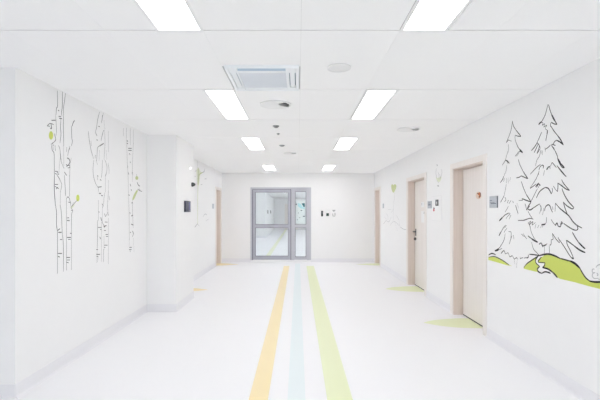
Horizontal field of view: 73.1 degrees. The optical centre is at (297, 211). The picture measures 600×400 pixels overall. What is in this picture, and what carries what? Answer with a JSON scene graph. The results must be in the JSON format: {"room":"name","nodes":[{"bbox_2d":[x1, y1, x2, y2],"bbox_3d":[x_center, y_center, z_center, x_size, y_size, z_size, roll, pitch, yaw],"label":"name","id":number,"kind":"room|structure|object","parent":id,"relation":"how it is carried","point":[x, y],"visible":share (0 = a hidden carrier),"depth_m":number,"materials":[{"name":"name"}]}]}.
{"room":"hospital corridor","nodes":[
{"label":"hospital corridor","id":0,"kind":"room"},
{"bbox_2d":[0,67,221,383],"bbox_3d":[-4.210,0.125,7.590,3.980,2.680,8.820,0,0,0],"label":"wall","id":1,"kind":"structure","parent":0,"point":[45,314],"depth_m":3.85,"materials":[{"name":"white paint"}]},
{"bbox_2d":[47,91,65,151],"bbox_3d":[-2.220,-0.840,3.727,0.005,0.582,0.278,0,0,0],"label":"art","id":2,"kind":"object","parent":1,"relation":"attached to","point":[51,137],"depth_m":3.74,"materials":[{"name":"grey paint"}]},
{"bbox_2d":[54,153,74,273],"bbox_3d":[-2.220,0.010,3.857,0.005,1.114,0.330,0,0,0],"label":"art","id":3,"kind":"object","parent":1,"relation":"attached to","point":[72,206],"depth_m":3.85,"materials":[{"name":"grey paint"}]},
{"bbox_2d":[93,172,108,195],"bbox_3d":[-2.220,-0.322,4.569,0.005,0.271,0.348,0,0,0],"label":"art","id":4,"kind":"object","parent":1,"relation":"attached to","point":[106,172],"depth_m":4.67,"materials":[{"name":"grey paint"}]},
{"bbox_2d":[96,200,108,263],"bbox_3d":[-2.220,0.238,4.602,0.005,0.731,0.282,0,0,0],"label":"art","id":5,"kind":"object","parent":1,"relation":"attached to","point":[102,204],"depth_m":4.58,"materials":[{"name":"grey paint"}]},
{"bbox_2d":[97,112,108,155],"bbox_3d":[-2.220,-0.884,4.613,0.005,0.458,0.260,0,0,0],"label":"art","id":6,"kind":"object","parent":1,"relation":"attached to","point":[99,112],"depth_m":4.65,"materials":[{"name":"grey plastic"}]},
{"bbox_2d":[0,263,215,399],"bbox_3d":[-4.199,1.409,7.010,4.002,0.112,7.704,0,0,0],"label":"baseboard","id":7,"kind":"structure","parent":1,"relation":"attached to","point":[7,391],"depth_m":3.88,"materials":[{"name":"plastic"}]},
{"bbox_2d":[123,128,141,249],"bbox_3d":[-2.220,-0.286,5.457,0.001,1.655,0.613,0,0,0],"label":"art","id":8,"kind":"object","parent":1,"relation":"attached to","point":[136,177],"visible":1,"depth_m":5.43,"materials":[{"name":"grey paint"}]},
{"bbox_2d":[195,161,206,226],"bbox_3d":[-2.220,-0.396,9.370,0.001,1.461,1.353,0,0,0],"label":"art","id":9,"kind":"object","parent":1,"relation":"attached to","point":[198,171],"visible":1,"depth_m":9.03,"materials":[{"name":"green paint"}]},
{"bbox_2d":[215,186,221,265],"bbox_3d":[-2.348,0.389,11.285,0.284,2.153,0.846,0,0,0],"label":"door","id":10,"kind":"structure","parent":1,"relation":"in","point":[218,191],"depth_m":11.60,"materials":[{"name":"brown wood"}]},
{"bbox_2d":[147,135,193,303],"bbox_3d":[-2.005,0.125,6.445,0.430,2.680,0.990,0,0,0],"label":"wall pillar","id":11,"kind":"structure","parent":0,"point":[170,229],"depth_m":5.95,"materials":[{"name":"white paint"}]},
{"bbox_2d":[147,291,194,311],"bbox_3d":[-1.994,1.409,6.445,0.452,0.112,1.034,0,0,0],"label":"baseboard","id":12,"kind":"structure","parent":11,"relation":"attached to","point":[150,307],"depth_m":5.95,"materials":[{"name":"plastic"}]},
{"bbox_2d":[184,201,190,211],"bbox_3d":[-1.775,-0.088,6.502,0.032,0.177,0.286,0,0,0],"label":"terminal","id":13,"kind":"object","parent":11,"relation":"attached to","point":[187,204],"visible":1,"depth_m":6.45,"materials":[{"name":"grey plastic"}]},
{"bbox_2d":[256,192,273,235],"bbox_3d":[-2.230,0.125,23.000,0.740,2.680,22.000,0,0,0],"label":"wall","id":14,"kind":"structure","parent":0,"point":[264,201],"depth_m":22.80,"materials":[{"name":"white paint"}]},
{"bbox_2d":[266,192,305,197],"bbox_3d":[-0.100,-1.185,23.100,5.000,0.100,22.200,0,0,0],"label":"ceiling","id":15,"kind":"structure","parent":0,"point":[272,194],"depth_m":26.27,"materials":[{"name":"paint"}]},
{"bbox_2d":[274,198,305,228],"bbox_3d":[-0.100,0.125,34.100,5.000,2.680,0.200,0,0,0],"label":"wall","id":16,"kind":"structure","parent":0,"point":[279,203],"depth_m":34.00,"materials":[{"name":"white paint"}]},
{"bbox_2d":[285,204,297,228],"bbox_3d":[-0.565,0.390,33.980,1.110,2.150,0.040,0,0,0],"label":"door","id":17,"kind":"structure","parent":16,"relation":"in","point":[286,205],"depth_m":33.97,"materials":[{"name":"grey metal"}]},
{"bbox_2d":[14,229,578,399],"bbox_3d":[-1.600,1.525,14.500,9.600,0.120,39.600,0,0,0],"label":"floor","id":18,"kind":"structure","parent":0,"point":[210,348],"depth_m":4.32,"materials":[{"name":"plastic"}]},
{"bbox_2d":[216,263,236,265],"bbox_3d":[-2.003,1.464,11.310,0.686,0.001,0.500,0,0,0],"label":"leaf","id":19,"kind":"object","parent":18,"relation":"on","point":[217,264],"visible":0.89,"depth_m":11.29,"materials":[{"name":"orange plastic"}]},
{"bbox_2d":[249,266,288,399],"bbox_3d":[-0.310,1.464,3.100,0.150,0.001,15.800,0,0,0],"label":"floor stripe","id":20,"kind":"object","parent":18,"relation":"on","point":[260,389],"depth_m":4.28,"materials":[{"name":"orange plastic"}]},
{"bbox_2d":[266,230,285,255],"bbox_3d":[-1.000,1.464,22.950,0.160,0.001,21.100,0,0,0],"label":"floor stripe","id":21,"kind":"object","parent":18,"relation":"on","point":[270,252],"depth_m":17.70,"materials":[{"name":"green plastic"}]},
{"bbox_2d":[287,264,304,399],"bbox_3d":[-0.012,1.464,3.350,0.140,0.001,16.300,0,0,0],"label":"floor stripe","id":22,"kind":"object","parent":18,"relation":"on","point":[296,384],"depth_m":4.31,"materials":[{"name":"blue plastic"}]},
{"bbox_2d":[306,266,352,399],"bbox_3d":[0.328,1.464,3.100,0.199,0.001,15.800,0,0,0],"label":"floor stripe","id":23,"kind":"object","parent":18,"relation":"on","point":[336,384],"depth_m":4.28,"materials":[{"name":"green plastic"}]},
{"bbox_2d":[358,263,379,264],"bbox_3d":[1.983,1.464,11.315,0.726,0.001,0.450,0,0,0],"label":"leaf","id":24,"kind":"object","parent":18,"relation":"on","point":[371,263],"visible":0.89,"depth_m":11.29,"materials":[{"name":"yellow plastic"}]},
{"bbox_2d":[387,286,423,291],"bbox_3d":[2.003,1.464,7.707,0.686,0.001,0.553,0,0,0],"label":"floor marking","id":25,"kind":"object","parent":18,"relation":"on","point":[404,288],"visible":0.96,"depth_m":7.75,"materials":[{"name":"green plastic"}]},
{"bbox_2d":[424,318,482,327],"bbox_3d":[2.003,1.464,5.342,0.686,0.001,0.473,0,0,0],"label":"floor marking","id":26,"kind":"object","parent":18,"relation":"on","point":[456,322],"visible":0.98,"depth_m":5.32,"materials":[{"name":"green plastic"}]},
{"bbox_2d":[222,173,373,257],"bbox_3d":[0.000,0.125,11.900,4.440,2.680,0.200,0,0,0],"label":"wall","id":27,"kind":"structure","parent":0,"point":[349,234],"depth_m":11.80,"materials":[{"name":"white paint"}]},
{"bbox_2d":[250,187,310,261],"bbox_3d":[-0.502,0.375,11.825,1.763,2.180,0.090,0,0,0],"label":"door","id":28,"kind":"structure","parent":27,"relation":"in","point":[291,225],"depth_m":11.80,"materials":[{"name":"grey metal"}]},
{"bbox_2d":[296,201,305,223],"bbox_3d":[0.077,0.007,11.859,0.291,0.685,0.004,0,0,0],"label":"notice sheet","id":29,"kind":"object","parent":28,"relation":"attached to","point":[300,205],"visible":1,"depth_m":11.86,"materials":[{"name":"white paper"}]},
{"bbox_2d":[222,258,373,261],"bbox_3d":[0.000,1.409,11.789,4.440,0.112,0.022,0,0,0],"label":"baseboard","id":30,"kind":"structure","parent":27,"relation":"attached to","point":[223,259],"depth_m":11.80,"materials":[{"name":"plastic"}]},
{"bbox_2d":[332,209,335,216],"bbox_3d":[1.048,0.029,11.794,0.087,0.204,0.015,0,0,0],"label":"light switch","id":31,"kind":"object","parent":27,"relation":"attached to","point":[333,210],"visible":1,"depth_m":11.79,"materials":[{"name":"white plastic"}]},
{"bbox_2d":[0,0,599,172],"bbox_3d":[-1.900,-1.145,3.450,8.800,0.020,16.900,0,0,0],"label":"ceiling","id":32,"kind":"structure","parent":0,"point":[106,55],"depth_m":3.03,"materials":[{"name":"tile"}]},
{"bbox_2d":[132,0,203,31],"bbox_3d":[-0.739,-1.137,1.952,0.297,0.005,1.212,0,0,0],"label":"recessed light","id":33,"kind":"object","parent":32,"relation":"in","point":[163,15],"visible":1,"depth_m":2.34,"materials":[{"name":"white plastic"}]},
{"bbox_2d":[202,89,249,119],"bbox_3d":[-0.739,-1.137,4.360,0.297,0.005,1.212,0,0,0],"label":"recessed light","id":34,"kind":"object","parent":32,"relation":"in","point":[226,101],"visible":1,"depth_m":4.24,"materials":[{"name":"white plastic"}]},
{"bbox_2d":[240,138,264,149],"bbox_3d":[-0.739,-1.137,6.800,0.297,0.005,1.212,0,0,0],"label":"recessed light","id":35,"kind":"object","parent":32,"relation":"in","point":[251,143],"visible":1,"depth_m":6.72,"materials":[{"name":"white plastic"}]},
{"bbox_2d":[224,65,298,90],"bbox_3d":[-0.282,-1.135,3.433,0.585,0.041,0.617,0,0,0],"label":"air conditioner","id":36,"kind":"object","parent":32,"relation":"attached to","point":[242,77],"visible":0.94,"depth_m":3.36,"materials":[{"name":"white plastic"}]},
{"bbox_2d":[231,73,241,86],"bbox_3d":[-0.519,-1.133,3.443,0.052,0.029,0.387,0,0,0],"label":"outlet","id":37,"kind":"object","parent":36,"relation":"attached to","point":[236,79],"depth_m":3.43,"materials":[{"name":"white plastic"}]},
{"bbox_2d":[238,69,284,70],"bbox_3d":[-0.287,-1.132,3.181,0.385,0.030,0.052,0,0,0],"label":"outlet","id":38,"kind":"object","parent":36,"relation":"attached to","point":[238,69],"depth_m":3.20,"materials":[{"name":"white"}]},
{"bbox_2d":[238,73,286,87],"bbox_3d":[-0.287,-1.129,3.443,0.385,0.031,0.387,0,0,0],"label":"grille","id":39,"kind":"object","parent":36,"relation":"attached to","point":[246,80],"depth_m":3.44,"materials":[{"name":"white"}]},
{"bbox_2d":[246,89,286,89],"bbox_3d":[-0.287,-1.133,3.686,0.385,0.029,0.052,0,0,0],"label":"outlet","id":40,"kind":"object","parent":36,"relation":"attached to","point":[246,89],"depth_m":3.70,"materials":[{"name":"white plastic"}]},
{"bbox_2d":[289,73,295,86],"bbox_3d":[-0.046,-1.133,3.443,0.052,0.029,0.387,0,0,0],"label":"outlet","id":41,"kind":"object","parent":36,"relation":"attached to","point":[292,76],"depth_m":3.44,"materials":[{"name":"white plastic"}]},
{"bbox_2d":[262,165,275,169],"bbox_3d":[-0.739,-1.137,10.460,0.297,0.005,1.212,0,0,0],"label":"recessed light","id":42,"kind":"object","parent":32,"relation":"in","point":[266,167],"visible":0.99,"depth_m":10.34,"materials":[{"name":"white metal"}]},
{"bbox_2d":[263,166,274,169],"bbox_3d":[-0.739,-1.137,10.460,0.255,0.003,1.148,0,0,0],"label":"diffuser","id":43,"kind":"object","parent":42,"relation":"attached to","point":[265,167],"depth_m":10.34,"materials":[{"name":"white plastic"}]},
{"bbox_2d":[260,100,290,108],"bbox_3d":[-0.236,-1.127,4.264,0.330,0.016,0.330,0,0,0],"label":"ceiling vent","id":44,"kind":"object","parent":32,"relation":"in","point":[269,104],"visible":1,"depth_m":4.23,"materials":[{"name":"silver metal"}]},
{"bbox_2d":[322,165,335,169],"bbox_3d":[0.786,-1.137,10.460,0.297,0.005,1.212,0,0,0],"label":"recessed light","id":45,"kind":"object","parent":32,"relation":"in","point":[325,167],"visible":0.99,"depth_m":10.34,"materials":[{"name":"white plastic"}]},
{"bbox_2d":[323,166,334,169],"bbox_3d":[0.786,-1.137,10.460,0.255,0.003,1.148,0,0,0],"label":"diffuser","id":46,"kind":"object","parent":45,"relation":"attached to","point":[324,167],"depth_m":10.34,"materials":[{"name":"white plastic"}]},
{"bbox_2d":[327,63,350,72],"bbox_3d":[0.322,-1.131,3.181,0.188,0.008,0.188,0,0,0],"label":"ceiling speaker","id":47,"kind":"object","parent":32,"relation":"attached to","point":[337,67],"visible":1,"depth_m":3.17,"materials":[{"name":"white plastic"}]},
{"bbox_2d":[333,138,358,149],"bbox_3d":[0.786,-1.137,6.800,0.297,0.005,1.212,0,0,0],"label":"recessed light","id":48,"kind":"object","parent":32,"relation":"in","point":[342,143],"visible":1,"depth_m":6.72,"materials":[{"name":"white plastic"}]},
{"bbox_2d":[350,89,398,119],"bbox_3d":[0.786,-1.137,4.360,0.297,0.005,1.212,0,0,0],"label":"recessed light","id":49,"kind":"object","parent":32,"relation":"in","point":[373,101],"visible":1,"depth_m":4.24,"materials":[{"name":"white plastic"}]},
{"bbox_2d":[397,127,419,131],"bbox_3d":[1.511,-1.127,5.538,0.310,0.016,0.310,0,0,0],"label":"ceiling vent","id":50,"kind":"object","parent":32,"relation":"in","point":[403,129],"visible":1,"depth_m":5.51,"materials":[{"name":"silver metal"}]},
{"bbox_2d":[399,0,471,31],"bbox_3d":[0.786,-1.137,1.952,0.297,0.005,1.212,0,0,0],"label":"recessed light","id":51,"kind":"object","parent":32,"relation":"in","point":[425,15],"visible":1,"depth_m":2.34,"materials":[{"name":"white plastic"}]},
{"bbox_2d":[374,58,599,395],"bbox_3d":[2.370,0.125,3.500,0.300,2.680,17.000,0,0,0],"label":"wall","id":52,"kind":"structure","parent":0,"point":[553,319],"depth_m":3.80,"materials":[{"name":"white paint"}]},
{"bbox_2d":[374,186,380,265],"bbox_3d":[2.348,0.389,11.285,0.284,2.153,0.846,0,0,0],"label":"door","id":53,"kind":"structure","parent":52,"relation":"in","point":[377,191],"depth_m":11.60,"materials":[{"name":"brown wood"}]},
{"bbox_2d":[383,184,405,229],"bbox_3d":[2.220,-0.110,9.421,0.001,1.088,2.239,0,0,0],"label":"art","id":54,"kind":"object","parent":52,"relation":"attached to","point":[393,187],"visible":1,"depth_m":9.41,"materials":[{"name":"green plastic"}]},
{"bbox_2d":[406,172,426,296],"bbox_3d":[2.348,0.389,7.625,0.284,2.153,1.266,0,0,0],"label":"door","id":55,"kind":"structure","parent":52,"relation":"in","point":[416,186],"depth_m":8.01,"materials":[{"name":"brown wood"}]},
{"bbox_2d":[421,211,423,222],"bbox_3d":[2.349,0.090,7.615,0.002,0.218,0.195,0,0,0],"label":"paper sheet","id":56,"kind":"object","parent":55,"relation":"attached to","point":[422,212],"visible":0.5,"depth_m":7.64,"materials":[{"name":"white paper"}]},
{"bbox_2d":[432,196,440,220],"bbox_3d":[2.215,-0.056,6.478,0.012,0.400,0.424,0,0,0],"label":"notice board","id":57,"kind":"object","parent":52,"relation":"attached to","point":[436,200],"visible":1,"depth_m":6.47,"materials":[{"name":"white paper"}]},
{"bbox_2d":[450,153,486,335],"bbox_3d":[2.348,0.389,5.315,0.284,2.153,1.126,0,0,0],"label":"door","id":58,"kind":"structure","parent":52,"relation":"in","point":[468,214],"depth_m":5.52,"materials":[{"name":"brown wood"}]},
{"bbox_2d":[476,192,480,198],"bbox_3d":[2.349,-0.216,5.271,0.003,0.099,0.163,0,0,0],"label":"sticker","id":59,"kind":"object","parent":58,"relation":"attached to","point":[478,194],"visible":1,"depth_m":5.27,"materials":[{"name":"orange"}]},
{"bbox_2d":[380,263,599,399],"bbox_3d":[2.209,1.409,2.931,0.022,0.112,15.862,0,0,0],"label":"baseboard","id":60,"kind":"structure","parent":52,"relation":"attached to","point":[579,391],"depth_m":3.81,"materials":[{"name":"plastic"}]},
{"bbox_2d":[489,196,497,207],"bbox_3d":[2.215,-0.113,4.587,0.012,0.131,0.182,0,0,0],"label":"door sign","id":61,"kind":"object","parent":52,"relation":"attached to","point":[493,200],"visible":1,"depth_m":4.58,"materials":[{"name":"grey plastic"}]},
{"bbox_2d":[488,253,510,265],"bbox_3d":[2.220,0.516,4.463,0.001,0.100,0.523,0,0,0],"label":"art","id":62,"kind":"object","parent":52,"relation":"attached to","point":[491,258],"visible":1,"depth_m":4.53,"materials":[{"name":"green paint"}]},
{"bbox_2d":[499,188,517,220],"bbox_3d":[2.220,-0.079,4.278,0.005,0.345,0.366,0,0,0],"label":"art","id":63,"kind":"object","parent":52,"relation":"attached to","point":[505,188],"depth_m":4.32,"materials":[{"name":"black paint"}]},
{"bbox_2d":[495,237,526,259],"bbox_3d":[2.220,0.381,4.242,0.005,0.213,0.617,0,0,0],"label":"art","id":64,"kind":"object","parent":52,"relation":"attached to","point":[504,237],"depth_m":4.37,"materials":[{"name":"black paint"}]},
{"bbox_2d":[502,121,522,164],"bbox_3d":[2.220,-0.726,4.200,0.005,0.421,0.392,0,0,0],"label":"art","id":65,"kind":"object","parent":52,"relation":"attached to","point":[512,121],"depth_m":4.15,"materials":[{"name":"grey paint"}]},
{"bbox_2d":[518,181,531,220],"bbox_3d":[2.220,-0.109,3.963,0.005,0.388,0.227,0,0,0],"label":"art","id":66,"kind":"object","parent":52,"relation":"attached to","point":[519,200],"depth_m":3.93,"materials":[{"name":"grey paint"}]},
{"bbox_2d":[521,228,542,254],"bbox_3d":[2.220,0.275,3.849,0.005,0.235,0.345,0,0,0],"label":"art","id":67,"kind":"object","parent":52,"relation":"attached to","point":[530,228],"depth_m":3.82,"materials":[{"name":"grey paint"}]},
{"bbox_2d":[528,104,584,258],"bbox_3d":[2.220,-0.287,3.519,0.001,1.340,0.783,0,0,0],"label":"art","id":68,"kind":"object","parent":52,"relation":"attached to","point":[561,142],"visible":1,"depth_m":3.49,"materials":[{"name":"black paint"}]},
{"bbox_2d":[524,253,599,288],"bbox_3d":[2.220,0.478,3.348,0.001,0.228,1.279,0,0,0],"label":"art","id":69,"kind":"object","parent":52,"relation":"attached to","point":[564,269],"visible":1,"depth_m":3.41,"materials":[{"name":"green paint"}]}
]}

